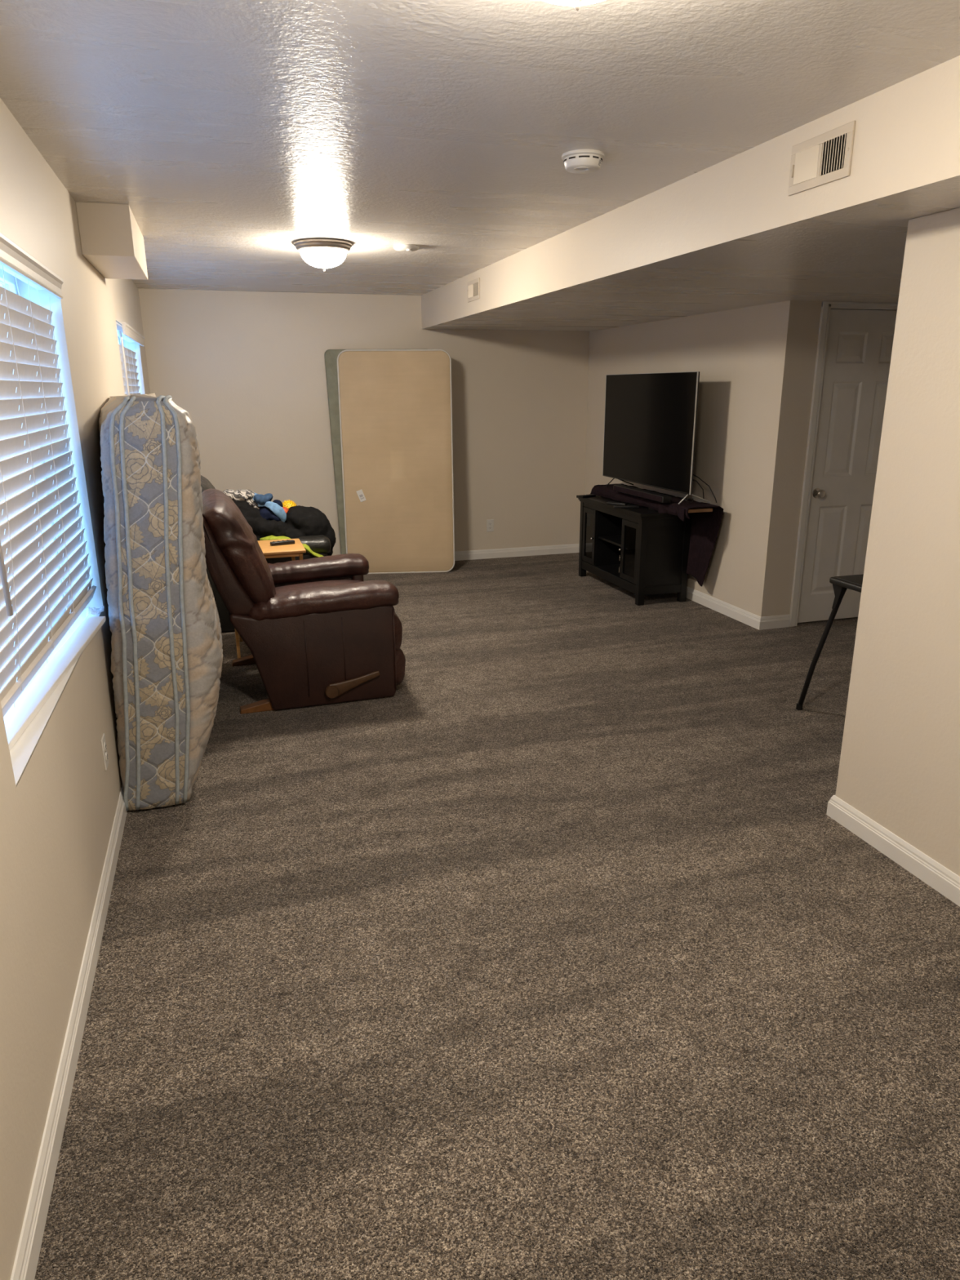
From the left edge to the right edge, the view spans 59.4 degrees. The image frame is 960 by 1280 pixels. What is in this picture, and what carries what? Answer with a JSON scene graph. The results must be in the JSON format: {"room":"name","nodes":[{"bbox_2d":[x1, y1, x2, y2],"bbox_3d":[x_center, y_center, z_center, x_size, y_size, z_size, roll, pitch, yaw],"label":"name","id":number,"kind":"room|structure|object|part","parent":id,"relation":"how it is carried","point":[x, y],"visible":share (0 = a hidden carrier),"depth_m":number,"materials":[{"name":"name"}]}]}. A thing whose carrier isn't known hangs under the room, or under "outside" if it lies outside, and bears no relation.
{"room":"basement living room","nodes":[
{"label":"basement living room","id":0,"kind":"room"},
{"bbox_2d":[0,97,150,1279],"bbox_3d":[-1.463,-0.422,2.856,0.175,2.341,8.923,-5,17,-16],"label":"wall","id":1,"kind":"structure","parent":0,"point":[56,823],"depth_m":2.33,"materials":[{"name":"beige paint"}]},
{"bbox_2d":[0,268,103,786],"bbox_3d":[-1.317,-0.466,2.342,0.175,1.192,1.602,-5,17,-16],"label":"window","id":2,"kind":"structure","parent":1,"relation":"in","point":[22,750],"depth_m":2.37,"materials":[{"name":"white paint"}]},
{"bbox_3d":[-1.379,-0.461,2.324,0.040,1.190,1.602,-5,17,-16],"label":"frame","id":3,"kind":"part","parent":2,"relation":"part of","materials":[{"name":"white paint"}]},
{"bbox_2d":[0,232,96,716],"bbox_3d":[-1.274,-0.483,2.351,0.125,1.163,1.565,-5,17,-16],"label":"window blind","id":4,"kind":"object","parent":2,"relation":"attached to","point":[29,373],"visible":1,"depth_m":2.42,"materials":[{"name":"white plastic"}]},
{"bbox_3d":[-1.167,-0.388,2.022,0.044,1.080,0.005,-5,17,-16],"label":"ladder cord","id":5,"kind":"part","parent":4,"relation":"part of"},
{"bbox_3d":[-1.272,-0.493,2.373,0.029,1.080,0.004,-3,17,-10],"label":"ladder cord","id":6,"kind":"part","parent":4,"relation":"part of","materials":[{"name":"white fabric"}]},
{"bbox_3d":[-1.296,-0.469,2.372,0.023,1.124,0.006,-5,17,-16],"label":"lift cord","id":7,"kind":"part","parent":4,"relation":"part of","materials":[{"name":"white fabric"}]},
{"bbox_3d":[-1.389,-0.562,2.685,0.010,1.124,0.006,-5,17,-16],"label":"lift cord","id":8,"kind":"part","parent":4,"relation":"part of","materials":[{"name":"white fabric"}]},
{"bbox_3d":[-1.285,0.031,2.500,0.031,0.050,1.565,-5,17,-14],"label":"rail","id":9,"kind":"part","parent":4,"relation":"part of","materials":[{"name":"white plastic"}]},
{"bbox_3d":[-1.365,-0.586,2.687,0.015,1.080,0.004,-1,17,-3],"label":"ladder cord","id":10,"kind":"part","parent":4,"relation":"part of","materials":[{"name":"white fabric"}]},
{"bbox_3d":[-1.488,-0.658,3.008,0.016,1.124,0.004,-11,20,-32],"label":"lift cord","id":11,"kind":"part","parent":4,"relation":"part of","materials":[{"name":"white fabric"}]},
{"bbox_3d":[-1.463,-0.682,3.008,0.008,1.080,0.005,-5,17,-16],"label":"ladder cord","id":12,"kind":"part","parent":4,"relation":"part of","materials":[{"name":"white fabric"}]},
{"bbox_2d":[3,616,106,750],"bbox_3d":[-1.248,0.114,2.431,0.068,0.018,1.375,-4,17,-12],"label":"window sill","id":13,"kind":"structure","parent":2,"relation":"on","point":[17,719],"depth_m":2.40,"materials":[{"name":"white paint"}]},
{"bbox_2d":[10,783,127,1279],"bbox_3d":[-1.365,0.648,3.207,0.015,0.087,8.923,-5,17,-16],"label":"baseboard","id":14,"kind":"structure","parent":1,"relation":"attached to","point":[25,1264],"depth_m":1.93,"materials":[{"name":"white paint"}]},
{"bbox_2d":[101,733,108,770],"bbox_3d":[-1.322,0.394,2.969,0.009,0.115,0.070,-5,17,-16],"label":"wall outlet","id":15,"kind":"object","parent":1,"relation":"attached to","point":[104,746],"visible":1,"depth_m":2.95,"materials":[{"name":"white plastic"}]},
{"bbox_2d":[75,201,147,279],"bbox_3d":[-1.731,-1.877,3.997,0.212,0.207,0.849,-5,17,-16],"label":"soffit","id":16,"kind":"object","parent":1,"relation":"attached to","point":[112,239],"depth_m":3.63,"materials":[{"name":"beige paint"}]},
{"bbox_2d":[115,321,144,395],"bbox_3d":[-2.288,-1.460,5.627,0.109,1.162,1.565,-5,17,-16],"label":"window blind","id":17,"kind":"object","parent":1,"relation":"attached to","point":[125,331],"visible":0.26,"depth_m":5.52,"materials":[{"name":"white plastic"}]},
{"bbox_2d":[138,288,589,555],"bbox_3d":[-0.924,-1.830,7.533,4.237,2.341,0.100,-5,17,-16],"label":"wall","id":18,"kind":"structure","parent":0,"point":[247,368],"depth_m":7.32,"materials":[{"name":"beige paint"}]},
{"bbox_2d":[486,519,493,531],"bbox_3d":[0.098,-1.091,8.020,0.070,0.115,0.009,-5,17,-16],"label":"wall outlet","id":19,"kind":"object","parent":18,"relation":"attached to","point":[490,523],"visible":1,"depth_m":8.02,"materials":[{"name":"white plastic"}]},
{"bbox_2d":[454,543,579,560],"bbox_3d":[-0.824,-0.742,7.826,3.877,0.087,0.015,-5,17,-16],"label":"baseboard","id":20,"kind":"structure","parent":18,"relation":"attached to","point":[574,548],"depth_m":8.16,"materials":[{"name":"white paint"}]},
{"bbox_2d":[0,0,959,295],"bbox_3d":[-0.419,-1.691,2.812,2.545,0.100,9.123,-5,17,-16],"label":"ceiling","id":21,"kind":"structure","parent":0,"point":[233,134],"depth_m":2.37,"materials":[{"name":"paint"}]},
{"bbox_2d":[293,238,351,271],"bbox_3d":[-0.859,-2.102,4.621,0.316,0.147,0.316,-5,17,-16],"label":"ceiling light","id":22,"kind":"object","parent":21,"relation":"attached to","point":[324,253],"visible":1,"depth_m":4.52,"materials":[{"name":"white glass"}]},
{"bbox_2d":[393,244,419,251],"bbox_3d":[-0.413,-2.201,4.734,0.144,0.027,0.144,-5,17,-16],"label":"cover plate","id":23,"kind":"object","parent":21,"relation":"attached to","point":[402,247],"visible":1,"depth_m":4.69,"materials":[{"name":"white plastic"}]},
{"bbox_2d":[542,0,604,10],"bbox_3d":[0.166,-1.147,1.419,0.316,0.147,0.316,-5,17,-16],"label":"ceiling light","id":24,"kind":"object","parent":21,"relation":"attached to","point":[576,4],"visible":1,"depth_m":1.46,"materials":[{"name":"white glass"}]},
{"bbox_2d":[561,149,604,173],"bbox_3d":[0.355,-1.643,2.898,0.147,0.050,0.147,-5,17,-16],"label":"smoke detector","id":25,"kind":"object","parent":21,"relation":"attached to","point":[578,161],"visible":1,"depth_m":2.85,"materials":[{"name":"white plastic"}]},
{"bbox_3d":[0.355,-1.661,2.892,0.147,0.012,0.147,-5,17,-16],"label":"plate","id":26,"kind":"part","parent":25,"relation":"part of","materials":[{"name":"white plastic"}]},
{"bbox_2d":[34,552,959,1279],"bbox_3d":[1.162,0.480,3.965,5.300,0.060,8.923,-5,17,-16],"label":"floor","id":27,"kind":"structure","parent":0,"point":[557,952],"depth_m":2.32,"materials":[{"name":"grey carpet"}]},
{"bbox_2d":[98,393,222,810],"bbox_3d":[-1.426,-0.318,3.852,0.423,1.556,1.692,-5,17,-16],"label":"mattress","id":28,"kind":"object","parent":27,"relation":"on","point":[166,654],"visible":1,"depth_m":3.09,"materials":[{"name":"fabric"}]},
{"bbox_2d":[200,475,331,631],"bbox_3d":[-1.585,-0.678,6.042,0.996,1.000,0.996,-5,17,-16],"label":"recliner","id":29,"kind":"object","parent":27,"relation":"on","point":[320,544],"visible":0.09,"depth_m":5.67,"materials":[{"name":"black leather"}]},
{"bbox_2d":[200,475,215,493],"bbox_3d":[-1.879,-0.894,5.882,0.334,0.490,0.928,-5,17,-16],"label":"cushion","id":30,"kind":"object","parent":29,"relation":"on","point":[206,484],"depth_m":5.71,"materials":[{"name":"grey fabric"}]},
{"bbox_2d":[232,499,289,540],"bbox_3d":[-1.582,-0.810,5.783,0.625,0.386,0.489,-5,17,-16],"label":"jacket","id":31,"kind":"object","parent":29,"relation":"on","point":[261,527],"visible":0.22,"depth_m":5.62,"materials":[{"name":"fabric"}]},
{"bbox_2d":[222,488,259,509],"bbox_3d":[-1.628,-0.953,5.733,0.246,0.143,0.244,-5,17,-16],"label":"patterned throw","id":32,"kind":"object","parent":31,"relation":"on","point":[247,495],"visible":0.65,"depth_m":5.66,"materials":[{"name":"grey fabric"}]},
{"bbox_2d":[258,499,283,521],"bbox_3d":[-1.443,-0.875,5.764,0.196,0.151,0.242,-5,17,-16],"label":"trousers","id":33,"kind":"object","parent":31,"relation":"on","point":[265,513],"visible":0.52,"depth_m":5.67,"materials":[{"name":"fabric"}]},
{"bbox_2d":[253,493,272,505],"bbox_3d":[-1.461,-0.950,5.677,0.130,0.074,0.123,-5,17,-16],"label":"socks","id":34,"kind":"object","parent":33,"relation":"on","point":[261,500],"visible":0.98,"depth_m":5.64,"materials":[{"name":"blue fabric"}]},
{"bbox_2d":[257,501,286,522],"bbox_3d":[-1.399,-0.855,5.674,0.181,0.161,0.045,-5,17,-16],"label":"shirt","id":35,"kind":"object","parent":33,"relation":"on","point":[275,508],"visible":1,"depth_m":5.66,"materials":[{"name":"blue fabric"}]},
{"bbox_2d":[282,506,288,513],"bbox_3d":[-1.358,-0.882,5.829,0.080,0.080,0.081,-5,17,-16],"label":"ball","id":36,"kind":"object","parent":31,"relation":"on","point":[286,509],"visible":0.26,"depth_m":5.80,"materials":[{"name":"orange plastic"}]},
{"bbox_2d":[282,499,296,508],"bbox_3d":[-1.352,-0.929,5.948,0.126,0.126,0.126,-5,17,-16],"label":"ball","id":37,"kind":"object","parent":31,"relation":"on","point":[287,504],"visible":0.32,"depth_m":5.91,"materials":[{"name":"yellow rubber"}]},
{"bbox_3d":[-1.471,-0.340,5.726,0.875,0.520,0.100,-5,17,-16],"label":"panel","id":38,"kind":"part","parent":29,"relation":"part of","materials":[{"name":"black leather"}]},
{"bbox_2d":[259,535,324,557],"bbox_3d":[-1.257,-0.616,5.680,0.460,0.199,0.180,-3,17,-10],"label":"fleece blanket","id":39,"kind":"object","parent":29,"relation":"on","point":[307,548],"visible":0.38,"depth_m":5.62,"materials":[{"name":"green fabric"}]},
{"bbox_2d":[284,505,336,555],"bbox_3d":[-1.246,-0.749,5.891,0.464,0.377,0.423,-5,17,-16],"label":"duffel bag","id":40,"kind":"object","parent":29,"relation":"on","point":[302,521],"visible":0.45,"depth_m":5.74,"materials":[{"name":"black fabric"}]},
{"bbox_3d":[-1.399,-0.622,5.694,0.770,0.150,0.219,-5,17,-16],"label":"armrest","id":41,"kind":"part","parent":29,"relation":"part of","materials":[{"name":"black leather"}]},
{"bbox_2d":[234,538,306,658],"bbox_3d":[-1.331,-0.264,5.280,0.470,0.658,0.432,-5,17,-16],"label":"tray table","id":42,"kind":"object","parent":27,"relation":"on","point":[295,549],"visible":0.41,"depth_m":5.11,"materials":[{"name":"brown wood"}]},
{"bbox_3d":[-1.527,-0.239,5.216,0.020,0.650,0.418,-5,17,-16],"label":"leg","id":43,"kind":"part","parent":42,"relation":"part of","materials":[{"name":"brown wood"}]},
{"bbox_3d":[-1.282,-0.503,5.033,0.420,0.025,0.024,-5,17,-16],"label":"rail","id":44,"kind":"part","parent":42,"relation":"part of","materials":[{"name":"brown wood"}]},
{"bbox_2d":[270,539,294,546],"bbox_3d":[-1.226,-0.604,5.223,0.150,0.024,0.036,-10,19,-29],"label":"remote control","id":45,"kind":"object","parent":42,"relation":"on","point":[291,541],"visible":1,"depth_m":5.21,"materials":[{"name":"black plastic"}]},
{"bbox_3d":[-1.135,-0.281,5.346,0.020,0.650,0.418,-5,17,-16],"label":"leg","id":46,"kind":"part","parent":42,"relation":"part of","materials":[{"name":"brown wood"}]},
{"bbox_2d":[201,488,405,714],"bbox_3d":[-0.992,-0.285,4.612,0.996,1.062,1.005,-6,18,-18],"label":"recliner","id":47,"kind":"object","parent":27,"relation":"on","point":[316,633],"visible":0.98,"depth_m":4.26,"materials":[{"name":"brown leather"}]},
{"bbox_2d":[201,488,275,604],"bbox_3d":[-1.288,-0.501,4.451,0.340,0.551,0.927,-6,18,-18],"label":"cushion","id":48,"kind":"object","parent":47,"relation":"on","point":[238,568],"depth_m":4.06,"materials":[{"name":"brown leather"}]},
{"bbox_3d":[-0.842,0.078,4.321,0.818,0.520,0.100,-6,18,-18],"label":"panel","id":49,"kind":"part","parent":47,"relation":"part of","materials":[{"name":"brown leather"}]},
{"bbox_3d":[-1.106,-0.147,5.075,0.818,0.520,0.100,-6,18,-18],"label":"panel","id":50,"kind":"part","parent":47,"relation":"part of","materials":[{"name":"brown leather"}]},
{"bbox_3d":[-1.046,-0.414,4.990,0.773,0.153,0.215,-6,18,-18],"label":"armrest","id":51,"kind":"part","parent":47,"relation":"part of","materials":[{"name":"brown leather"}]},
{"bbox_3d":[-0.798,-0.202,4.283,0.770,0.150,0.219,-6,18,-18],"label":"armrest","id":52,"kind":"part","parent":47,"relation":"part of","materials":[{"name":"brown leather"}]},
{"bbox_2d":[275,579,395,612],"bbox_3d":[-0.866,-0.195,4.691,0.730,0.216,0.577,-6,18,-18],"label":"armrest","id":53,"kind":"object","parent":47,"relation":"on","point":[340,582],"depth_m":4.75,"materials":[{"name":"brown leather"}]},
{"bbox_3d":[-0.648,0.232,4.356,0.265,0.126,0.020,-6,18,-18],"label":"lever arm","id":54,"kind":"part","parent":47,"relation":"part of","materials":[{"name":"brown wood"}]},
{"bbox_3d":[-0.748,-0.266,5.138,0.072,0.320,0.140,-6,18,-18],"label":"arm","id":55,"kind":"part","parent":47,"relation":"part of","materials":[{"name":"brown leather"}]},
{"bbox_2d":[324,349,346,554],"bbox_3d":[-0.822,-1.549,7.377,0.976,1.900,0.170,-2,17,-5],"label":"mattress","id":56,"kind":"object","parent":27,"relation":"on","point":[331,356],"visible":0.2,"depth_m":7.25,"materials":[{"name":"fabric"}]},
{"bbox_2d":[337,349,454,573],"bbox_3d":[-0.713,-1.523,7.306,0.958,1.895,0.200,-2,17,-4],"label":"box spring","id":57,"kind":"object","parent":27,"relation":"on","point":[395,406],"visible":0.91,"depth_m":7.25,"materials":[{"name":"fabric"}]},
{"bbox_2d":[576,494,693,605],"bbox_3d":[1.203,-0.759,6.780,0.438,0.695,1.171,-5,17,-16],"label":"tv cabinet","id":58,"kind":"object","parent":27,"relation":"on","point":[642,551],"visible":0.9,"depth_m":6.36,"materials":[{"name":"black paint"}]},
{"bbox_3d":[0.888,-0.866,7.229,0.050,0.645,0.050,-5,17,-16],"label":"leg","id":59,"kind":"part","parent":58,"relation":"part of","materials":[{"name":"black paint"}]},
{"bbox_2d":[578,493,595,497],"bbox_3d":[0.896,-1.203,7.022,0.170,0.020,0.045,-15,22,-40],"label":"remote control","id":60,"kind":"object","parent":58,"relation":"on","point":[588,495],"visible":1,"depth_m":7.00,"materials":[{"name":"black plastic"}]},
{"bbox_3d":[0.921,-0.877,7.072,0.003,0.381,0.170,-5,17,-16],"label":"pane","id":61,"kind":"part","parent":58,"relation":"part of","materials":[{"name":"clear glass"}]},
{"bbox_3d":[0.921,-0.877,7.072,0.020,0.457,0.246,-5,17,-16],"label":"door","id":62,"kind":"part","parent":58,"relation":"part of","materials":[{"name":"black paint"}]},
{"bbox_2d":[598,534,621,546],"bbox_3d":[1.219,-0.801,6.791,0.356,0.018,0.483,-5,17,-16],"label":"shelf","id":63,"kind":"object","parent":58,"relation":"attached to","point":[615,540],"depth_m":6.86,"materials":[{"name":"black paint"}]},
{"bbox_3d":[1.033,-1.012,6.651,0.022,0.035,1.015,-5,17,-16],"label":"rail","id":64,"kind":"part","parent":58,"relation":"part of","materials":[{"name":"black paint"}]},
{"bbox_2d":[605,501,627,505],"bbox_3d":[1.064,-1.061,6.545,0.170,0.020,0.042,12,21,36],"label":"remote control","id":65,"kind":"object","parent":58,"relation":"on","point":[610,502],"visible":0.98,"depth_m":6.53,"materials":[{"name":"black plastic"}]},
{"bbox_2d":[613,505,639,508],"bbox_3d":[1.111,-1.013,6.383,0.190,0.020,0.050,0,17,3],"label":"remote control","id":66,"kind":"object","parent":58,"relation":"on","point":[615,506],"visible":1,"depth_m":6.36,"materials":[{"name":"black plastic"}]},
{"bbox_3d":[1.141,-0.673,6.386,0.020,0.457,0.278,-5,17,-16],"label":"door","id":67,"kind":"part","parent":58,"relation":"part of","materials":[{"name":"black paint"}]},
{"bbox_3d":[1.141,-0.673,6.386,0.003,0.381,0.202,-5,17,-16],"label":"pane","id":68,"kind":"part","parent":58,"relation":"part of","materials":[{"name":"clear glass"}]},
{"bbox_3d":[1.200,-0.575,6.253,0.050,0.645,0.050,-5,17,-16],"label":"leg","id":69,"kind":"part","parent":58,"relation":"part of","materials":[{"name":"black paint"}]},
{"bbox_3d":[1.375,-0.382,6.355,0.305,0.065,0.024,-5,17,-16],"label":"rail","id":70,"kind":"part","parent":58,"relation":"part of","materials":[{"name":"black paint"}]},
{"bbox_3d":[1.373,-0.636,6.280,0.305,0.545,0.016,-5,17,-16],"label":"panel","id":71,"kind":"part","parent":58,"relation":"part of","materials":[{"name":"black paint"}]},
{"bbox_3d":[1.371,-0.868,6.209,0.305,0.060,0.024,-5,17,-16],"label":"rail","id":72,"kind":"part","parent":58,"relation":"part of","materials":[{"name":"black paint"}]},
{"bbox_3d":[1.540,-0.607,6.352,0.050,0.645,0.050,-5,17,-16],"label":"leg","id":73,"kind":"part","parent":58,"relation":"part of","materials":[{"name":"black paint"}]},
{"bbox_2d":[795,573,863,710],"bbox_3d":[2.183,0.120,3.790,0.872,0.717,1.130,-5,17,-16],"label":"table","id":74,"kind":"object","parent":27,"relation":"on","point":[854,582],"visible":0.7,"depth_m":3.99,"materials":[{"name":"black plastic"}]},
{"bbox_3d":[1.668,0.039,4.105,0.029,0.679,0.203,-10,19,-29],"label":"leg","id":75,"kind":"part","parent":74,"relation":"part of","materials":[{"name":"black plastic"}]},
{"bbox_3d":[2.181,-0.205,3.692,0.860,0.030,0.860,-5,17,-16],"label":"table frame","id":76,"kind":"part","parent":74,"relation":"part of","materials":[{"name":"black plastic"}]},
{"bbox_2d":[421,55,959,331],"bbox_3d":[2.287,-1.816,3.640,3.115,0.371,9.123,-5,17,-16],"label":"ceiling","id":77,"kind":"structure","parent":0,"point":[728,234],"depth_m":3.35,"materials":[{"name":"paint"}]},
{"bbox_2d":[466,277,479,302],"bbox_3d":[-0.048,-2.427,5.837,0.013,0.132,0.280,-5,17,-16],"label":"ceiling vent","id":78,"kind":"object","parent":77,"relation":"in","point":[473,286],"visible":1,"depth_m":5.82,"materials":[{"name":"white metal"}]},
{"bbox_2d":[787,120,855,195],"bbox_3d":[1.014,-1.435,2.516,0.013,0.140,0.276,-5,17,-16],"label":"ceiling vent","id":79,"kind":"object","parent":77,"relation":"in","point":[825,157],"visible":1,"depth_m":2.50,"materials":[{"name":"white metal"}]},
{"bbox_3d":[0.976,-1.463,2.625,0.006,0.036,0.004,-5,17,-16],"label":"damper lever","id":80,"kind":"part","parent":79,"relation":"part of","materials":[{"name":"beige paint"}]},
{"bbox_2d":[584,300,804,617],"bbox_3d":[1.501,-1.471,6.752,0.100,2.070,2.948,-5,17,-16],"label":"wall","id":81,"kind":"structure","parent":0,"point":[746,359],"depth_m":5.80,"materials":[{"name":"beige paint"}]},
{"bbox_2d":[675,586,790,630],"bbox_3d":[1.561,-0.524,7.045,0.238,0.087,2.963,-5,17,-16],"label":"baseboard","id":82,"kind":"structure","parent":81,"relation":"attached to","point":[753,620],"depth_m":5.88,"materials":[{"name":"white paint"}]},
{"bbox_2d":[773,300,822,615],"bbox_3d":[2.598,-1.146,5.646,1.323,2.070,0.100,-5,17,-16],"label":"wall","id":83,"kind":"structure","parent":0,"point":[811,309],"depth_m":5.40,"materials":[{"name":"beige paint"}]},
{"bbox_2d":[789,301,897,626],"bbox_3d":[2.517,-1.130,5.595,0.882,2.069,0.134,-5,17,-16],"label":"door","id":84,"kind":"structure","parent":83,"relation":"in","point":[855,344],"depth_m":5.51,"materials":[{"name":"white paint"}]},
{"bbox_3d":[2.133,-1.081,5.453,0.060,2.062,0.017,-5,17,-16],"label":"casing","id":85,"kind":"part","parent":84,"relation":"part of","materials":[{"name":"white paint"}]},
{"bbox_3d":[2.227,-0.960,5.515,0.066,0.066,0.064,-5,17,-16],"label":"knob","id":86,"kind":"part","parent":84,"relation":"part of","materials":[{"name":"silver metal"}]},
{"bbox_3d":[2.359,-0.612,5.713,0.222,0.601,0.030,-5,17,-16],"label":"panel","id":87,"kind":"part","parent":84,"relation":"part of","materials":[{"name":"white paint"}]},
{"bbox_3d":[2.354,-1.372,5.484,0.222,0.600,0.030,-5,17,-16],"label":"panel","id":88,"kind":"part","parent":84,"relation":"part of","materials":[{"name":"white paint"}]},
{"bbox_3d":[2.350,-1.854,5.340,0.222,0.190,0.030,-5,17,-16],"label":"panel","id":89,"kind":"part","parent":84,"relation":"part of","materials":[{"name":"white paint"}]},
{"bbox_3d":[2.519,-2.097,5.274,0.882,0.031,0.017,-5,17,-16],"label":"head casing","id":90,"kind":"part","parent":84,"relation":"part of","materials":[{"name":"white paint"}]},
{"bbox_3d":[2.674,-0.641,5.804,0.222,0.601,0.030,-5,17,-16],"label":"panel","id":91,"kind":"part","parent":84,"relation":"part of","materials":[{"name":"white paint"}]},
{"bbox_3d":[2.669,-1.402,5.576,0.222,0.600,0.030,-5,17,-16],"label":"panel","id":92,"kind":"part","parent":84,"relation":"part of","materials":[{"name":"white paint"}]},
{"bbox_3d":[2.666,-1.884,5.431,0.222,0.190,0.030,-5,17,-16],"label":"panel","id":93,"kind":"part","parent":84,"relation":"part of","materials":[{"name":"white paint"}]},
{"bbox_2d":[835,207,959,876],"bbox_3d":[1.935,0.177,1.255,0.120,2.070,3.669,-5,17,-16],"label":"wall","id":94,"kind":"structure","parent":0,"point":[900,762],"depth_m":2.71,"materials":[{"name":"beige paint"}]},
{"bbox_2d":[826,795,959,906],"bbox_3d":[1.933,1.125,1.545,0.135,0.087,3.684,-5,17,-16],"label":"baseboard","id":95,"kind":"structure","parent":94,"relation":"attached to","point":[940,878],"depth_m":2.89,"materials":[{"name":"white paint"}]},
{"bbox_3d":[1.122,-1.235,7.079,0.190,0.045,0.090,-5,17,-16],"label":"board riser","id":96,"kind":"object","parent":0,"visible":0},
{"bbox_2d":[688,507,712,512],"bbox_3d":[1.304,-1.098,6.502,0.200,0.023,1.490,-5,17,-16],"label":"board","id":97,"kind":"object","parent":96,"relation":"on","point":[692,509],"visible":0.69,"depth_m":5.82,"materials":[{"name":"brown wood"}]},
{"bbox_2d":[590,483,724,586],"bbox_3d":[1.322,-0.845,6.609,0.321,0.613,1.570,-5,17,-16],"label":"cloth","id":98,"kind":"object","parent":97,"relation":"on","point":[704,526],"visible":0.64,"depth_m":6.15,"materials":[{"name":"fabric"}]},
{"bbox_2d":[613,484,671,502],"bbox_3d":[1.210,-1.105,6.333,0.072,0.048,0.800,-5,17,-16],"label":"soundbar","id":99,"kind":"object","parent":98,"relation":"on","point":[651,495],"visible":1,"depth_m":6.24,"materials":[{"name":"black plastic"}]},
{"bbox_2d":[602,371,716,504],"bbox_3d":[1.320,-1.571,6.419,0.278,0.888,1.453,-5,17,-16],"label":"television","id":100,"kind":"object","parent":98,"relation":"on","point":[650,420],"visible":1,"depth_m":6.28,"materials":[{"name":"black plastic"}]},
{"bbox_3d":[1.164,-1.319,6.997,0.255,0.077,0.010,-5,17,-16],"label":"leg","id":101,"kind":"part","parent":100,"relation":"part of","materials":[{"name":"black plastic"}]},
{"bbox_3d":[1.510,-0.997,5.915,0.255,0.077,0.010,-5,17,-16],"label":"leg","id":102,"kind":"part","parent":100,"relation":"part of","materials":[{"name":"silver metal"}]}
]}

